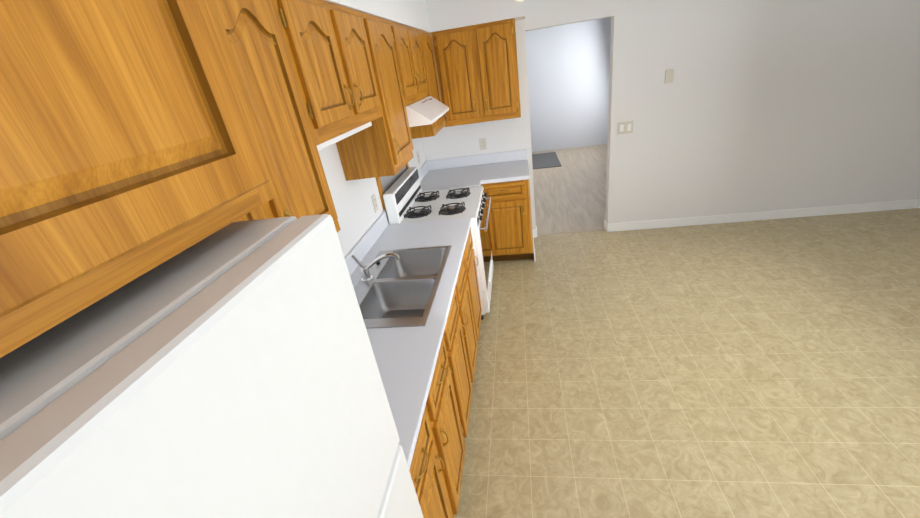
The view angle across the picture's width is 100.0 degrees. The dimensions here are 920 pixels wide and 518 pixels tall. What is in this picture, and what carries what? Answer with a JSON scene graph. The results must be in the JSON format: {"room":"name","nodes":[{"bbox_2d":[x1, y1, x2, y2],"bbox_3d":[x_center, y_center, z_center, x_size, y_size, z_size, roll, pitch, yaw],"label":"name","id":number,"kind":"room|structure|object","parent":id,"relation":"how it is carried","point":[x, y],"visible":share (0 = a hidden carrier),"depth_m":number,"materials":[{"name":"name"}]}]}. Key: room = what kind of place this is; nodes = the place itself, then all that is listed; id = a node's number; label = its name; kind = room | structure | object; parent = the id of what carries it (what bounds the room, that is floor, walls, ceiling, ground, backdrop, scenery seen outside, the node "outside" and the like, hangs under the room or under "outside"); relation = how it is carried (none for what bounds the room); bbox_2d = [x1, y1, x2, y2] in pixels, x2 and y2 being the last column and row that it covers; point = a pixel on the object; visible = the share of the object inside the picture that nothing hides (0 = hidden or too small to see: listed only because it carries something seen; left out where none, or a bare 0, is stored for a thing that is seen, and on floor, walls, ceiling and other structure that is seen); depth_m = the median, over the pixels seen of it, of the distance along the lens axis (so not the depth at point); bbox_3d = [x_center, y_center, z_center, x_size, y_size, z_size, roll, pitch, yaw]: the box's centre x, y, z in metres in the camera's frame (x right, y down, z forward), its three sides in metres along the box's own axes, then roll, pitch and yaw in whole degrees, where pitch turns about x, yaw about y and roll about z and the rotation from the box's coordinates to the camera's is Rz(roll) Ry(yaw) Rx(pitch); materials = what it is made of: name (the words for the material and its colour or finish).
{"room":"kitchen","nodes":[
{"label":"kitchen","id":0,"kind":"room"},
{"bbox_2d":[318,138,425,256],"bbox_3d":[-0.847,0.243,1.210,0.100,2.470,6.600,-4,27,10],"label":"wall","id":1,"kind":"structure","parent":0,"point":[357,215],"depth_m":2.29,"materials":[{"name":"paint"}]},
{"bbox_2d":[0,0,276,357],"bbox_3d":[-0.668,-0.081,0.195,0.637,0.443,0.852,-4,27,10],"label":"upper cabinet","id":2,"kind":"object","parent":1,"relation":"attached to","point":[130,150],"visible":1,"depth_m":0.35,"materials":[{"name":"brown wood"}]},
{"bbox_2d":[206,0,340,232],"bbox_3d":[-0.691,-0.285,1.013,0.344,0.798,0.764,-4,27,10],"label":"upper cabinet","id":3,"kind":"object","parent":1,"relation":"attached to","point":[251,36],"visible":0.27,"depth_m":1.11,"materials":[{"name":"brown wood"}]},
{"bbox_2d":[273,0,381,145],"bbox_3d":[-0.620,-0.783,1.627,0.344,0.478,0.788,-4,27,10],"label":"upper cabinet","id":4,"kind":"object","parent":1,"relation":"attached to","point":[329,51],"visible":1,"depth_m":1.48,"materials":[{"name":"brown wood"}]},
{"bbox_2d":[317,122,371,150],"bbox_3d":[-0.545,-0.558,1.735,0.065,0.035,0.730,-4,27,10],"label":"under-cabinet light","id":5,"kind":"object","parent":4,"relation":"attached to","point":[321,146],"visible":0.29,"depth_m":1.68,"materials":[{"name":"white plastic"}]},
{"bbox_2d":[371,194,378,212],"bbox_3d":[-0.585,-0.386,2.663,0.008,0.115,0.070,-4,27,10],"label":"electrical outlet","id":6,"kind":"object","parent":1,"relation":"attached to","point":[374,201],"visible":1,"depth_m":2.65,"materials":[{"name":"white plastic"}]},
{"bbox_2d":[336,12,413,180],"bbox_3d":[-0.522,-0.929,2.253,0.344,0.798,0.468,-4,27,10],"label":"upper cabinet","id":7,"kind":"object","parent":1,"relation":"attached to","point":[382,146],"visible":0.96,"depth_m":2.17,"materials":[{"name":"brown wood"}]},
{"bbox_2d":[375,163,408,209],"bbox_3d":[-0.541,-0.787,3.056,0.016,0.540,0.820,-4,27,10],"label":"panel","id":8,"kind":"object","parent":1,"relation":"attached to","point":[384,184],"visible":0.24,"depth_m":2.89,"materials":[{"name":"wood"}]},
{"bbox_2d":[388,20,427,105],"bbox_3d":[-0.469,-1.360,2.737,0.344,0.478,0.788,-4,27,10],"label":"upper cabinet","id":9,"kind":"object","parent":1,"relation":"attached to","point":[409,54],"visible":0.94,"depth_m":2.63,"materials":[{"name":"brown wood"}]},
{"bbox_2d":[406,96,448,126],"bbox_3d":[-0.369,-1.093,2.864,0.458,0.133,0.784,-4,27,10],"label":"range hood","id":10,"kind":"object","parent":9,"relation":"attached to","point":[428,110],"visible":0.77,"depth_m":2.62,"materials":[{"name":"white metal"}]},
{"bbox_2d":[410,29,443,138],"bbox_3d":[-0.371,-1.508,3.367,0.344,0.798,0.477,-4,27,10],"label":"upper cabinet","id":11,"kind":"object","parent":1,"relation":"attached to","point":[433,129],"visible":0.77,"depth_m":3.30,"materials":[{"name":"brown wood"}]},
{"bbox_2d":[429,32,445,126],"bbox_3d":[-0.335,-1.686,3.712,0.322,0.798,0.299,-4,27,10],"label":"strip","id":12,"kind":"object","parent":1,"relation":"attached to","point":[430,34],"visible":0.14,"depth_m":3.52,"materials":[{"name":"brown wood"}]},
{"bbox_2d":[323,0,430,32],"bbox_3d":[-0.664,-1.224,1.643,0.314,0.300,4.450,-4,27,10],"label":"soffit","id":13,"kind":"structure","parent":0,"point":[429,16],"depth_m":2.43,"materials":[{"name":"paint"}]},
{"bbox_2d":[427,0,524,31],"bbox_3d":[0.146,-2.209,3.367,0.810,0.300,0.315,-4,27,10],"label":"soffit","id":14,"kind":"structure","parent":0,"point":[445,14],"depth_m":3.26,"materials":[{"name":"paint"}]},
{"bbox_2d":[525,17,610,151],"bbox_3d":[0.636,-3.441,8.061,5.600,2.540,0.200,-4,27,10],"label":"wall","id":15,"kind":"structure","parent":0,"point":[568,69],"depth_m":7.71,"materials":[{"name":"paint"}]},
{"bbox_2d":[422,0,919,229],"bbox_3d":[2.300,-1.540,3.669,5.700,2.590,0.120,-4,27,10],"label":"wall","id":16,"kind":"structure","parent":0,"point":[761,105],"depth_m":3.60,"materials":[{"name":"paint"}]},
{"bbox_2d":[432,18,520,126],"bbox_3d":[0.177,-1.712,3.604,0.720,0.798,0.344,-4,27,10],"label":"upper cabinet","id":17,"kind":"object","parent":16,"relation":"attached to","point":[477,67],"visible":0.98,"depth_m":3.46,"materials":[{"name":"brown wood"}]},
{"bbox_2d":[479,138,486,149],"bbox_3d":[0.240,-1.206,4.050,0.070,0.115,0.008,-4,27,10],"label":"electrical outlet","id":18,"kind":"object","parent":16,"relation":"attached to","point":[482,143],"visible":1,"depth_m":4.05,"materials":[{"name":"white plastic"}]},
{"bbox_2d":[617,121,633,134],"bbox_3d":[1.634,-1.297,3.812,0.145,0.115,0.008,-4,27,10],"label":"light switch","id":19,"kind":"object","parent":16,"relation":"attached to","point":[625,127],"visible":1,"depth_m":3.81,"materials":[{"name":"beige plastic"}]},
{"bbox_2d":[665,69,673,82],"bbox_3d":[1.936,-1.690,3.569,0.070,0.115,0.006,-4,27,10],"label":"switch plate","id":20,"kind":"object","parent":16,"relation":"attached to","point":[669,75],"visible":1,"depth_m":3.57,"materials":[{"name":"beige plastic"}]},
{"bbox_2d":[532,199,919,261],"bbox_3d":[3.017,-0.335,3.852,4.519,0.095,0.730,-4,27,10],"label":"baseboard","id":21,"kind":"structure","parent":16,"relation":"attached to","point":[803,212],"depth_m":4.03,"materials":[{"name":"white wood"}]},
{"bbox_2d":[454,144,919,517],"bbox_3d":[1.330,0.168,3.542,7.800,0.063,11.300,-4,27,10],"label":"floor","id":22,"kind":"structure","parent":0,"point":[770,368],"depth_m":2.40,"materials":[{"name":"tile"}]},
{"bbox_2d":[0,214,423,517],"bbox_3d":[-0.436,0.880,0.676,0.741,1.700,0.775,-4,27,10],"label":"refrigerator","id":23,"kind":"object","parent":22,"relation":"on","point":[230,370],"visible":0.98,"depth_m":0.38,"materials":[{"name":"metal"}]},
{"bbox_2d":[377,254,477,437],"bbox_3d":[-0.259,0.522,2.279,0.654,0.867,0.788,-4,27,10],"label":"base cabinet","id":24,"kind":"object","parent":22,"relation":"on","point":[459,335],"visible":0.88,"depth_m":2.10,"materials":[{"name":"brown wood"}]},
{"bbox_2d":[345,212,471,469],"bbox_3d":[-0.356,0.155,1.901,0.640,0.142,2.002,-4,27,10],"label":"countertop","id":25,"kind":"structure","parent":24,"relation":"on","point":[406,358],"depth_m":1.63,"materials":[{"name":"laminate"}]},
{"bbox_2d":[351,245,450,328],"bbox_3d":[-0.328,0.109,2.034,0.460,0.332,0.800,-4,27,10],"label":"sink","id":26,"kind":"object","parent":25,"relation":"in","point":[401,291],"visible":0.88,"depth_m":2.06,"materials":[{"name":"silver metal"}]},
{"bbox_2d":[409,336,465,517],"bbox_3d":[-0.353,0.881,1.587,0.654,0.867,0.779,-4,27,10],"label":"base cabinet","id":27,"kind":"object","parent":22,"relation":"on","point":[436,467],"visible":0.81,"depth_m":1.50,"materials":[{"name":"brown wood"}]},
{"bbox_2d":[383,166,493,319],"bbox_3d":[-0.077,-0.160,3.290,0.715,1.135,0.791,-4,27,10],"label":"range","id":28,"kind":"object","parent":22,"relation":"on","point":[406,199],"visible":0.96,"depth_m":3.03,"materials":[{"name":"white metal"}]},
{"bbox_2d":[464,227,481,340],"bbox_3d":[-0.186,0.243,2.817,0.654,0.867,0.429,-4,27,10],"label":"base cabinet","id":29,"kind":"object","parent":22,"relation":"on","point":[471,265],"visible":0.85,"depth_m":2.70,"materials":[{"name":"brown wood"}]},
{"bbox_2d":[481,179,533,260],"bbox_3d":[0.482,-0.437,3.972,0.490,0.867,0.789,-4,27,10],"label":"base cabinet","id":30,"kind":"object","parent":22,"relation":"on","point":[510,222],"visible":0.83,"depth_m":3.74,"materials":[{"name":"brown wood"}]},
{"bbox_2d":[418,149,529,183],"bbox_3d":[0.133,-0.897,3.859,1.084,0.142,0.651,-4,27,10],"label":"countertop","id":31,"kind":"structure","parent":30,"relation":"on","point":[506,166],"depth_m":4.05,"materials":[{"name":"laminate"}]},
{"bbox_2d":[532,152,560,168],"bbox_3d":[1.488,-1.940,7.646,0.890,0.010,1.200,-4,27,10],"label":"rug","id":32,"kind":"object","parent":22,"relation":"on","point":[545,160],"visible":0.57,"depth_m":7.53,"materials":[{"name":"grey fabric"}]}
]}

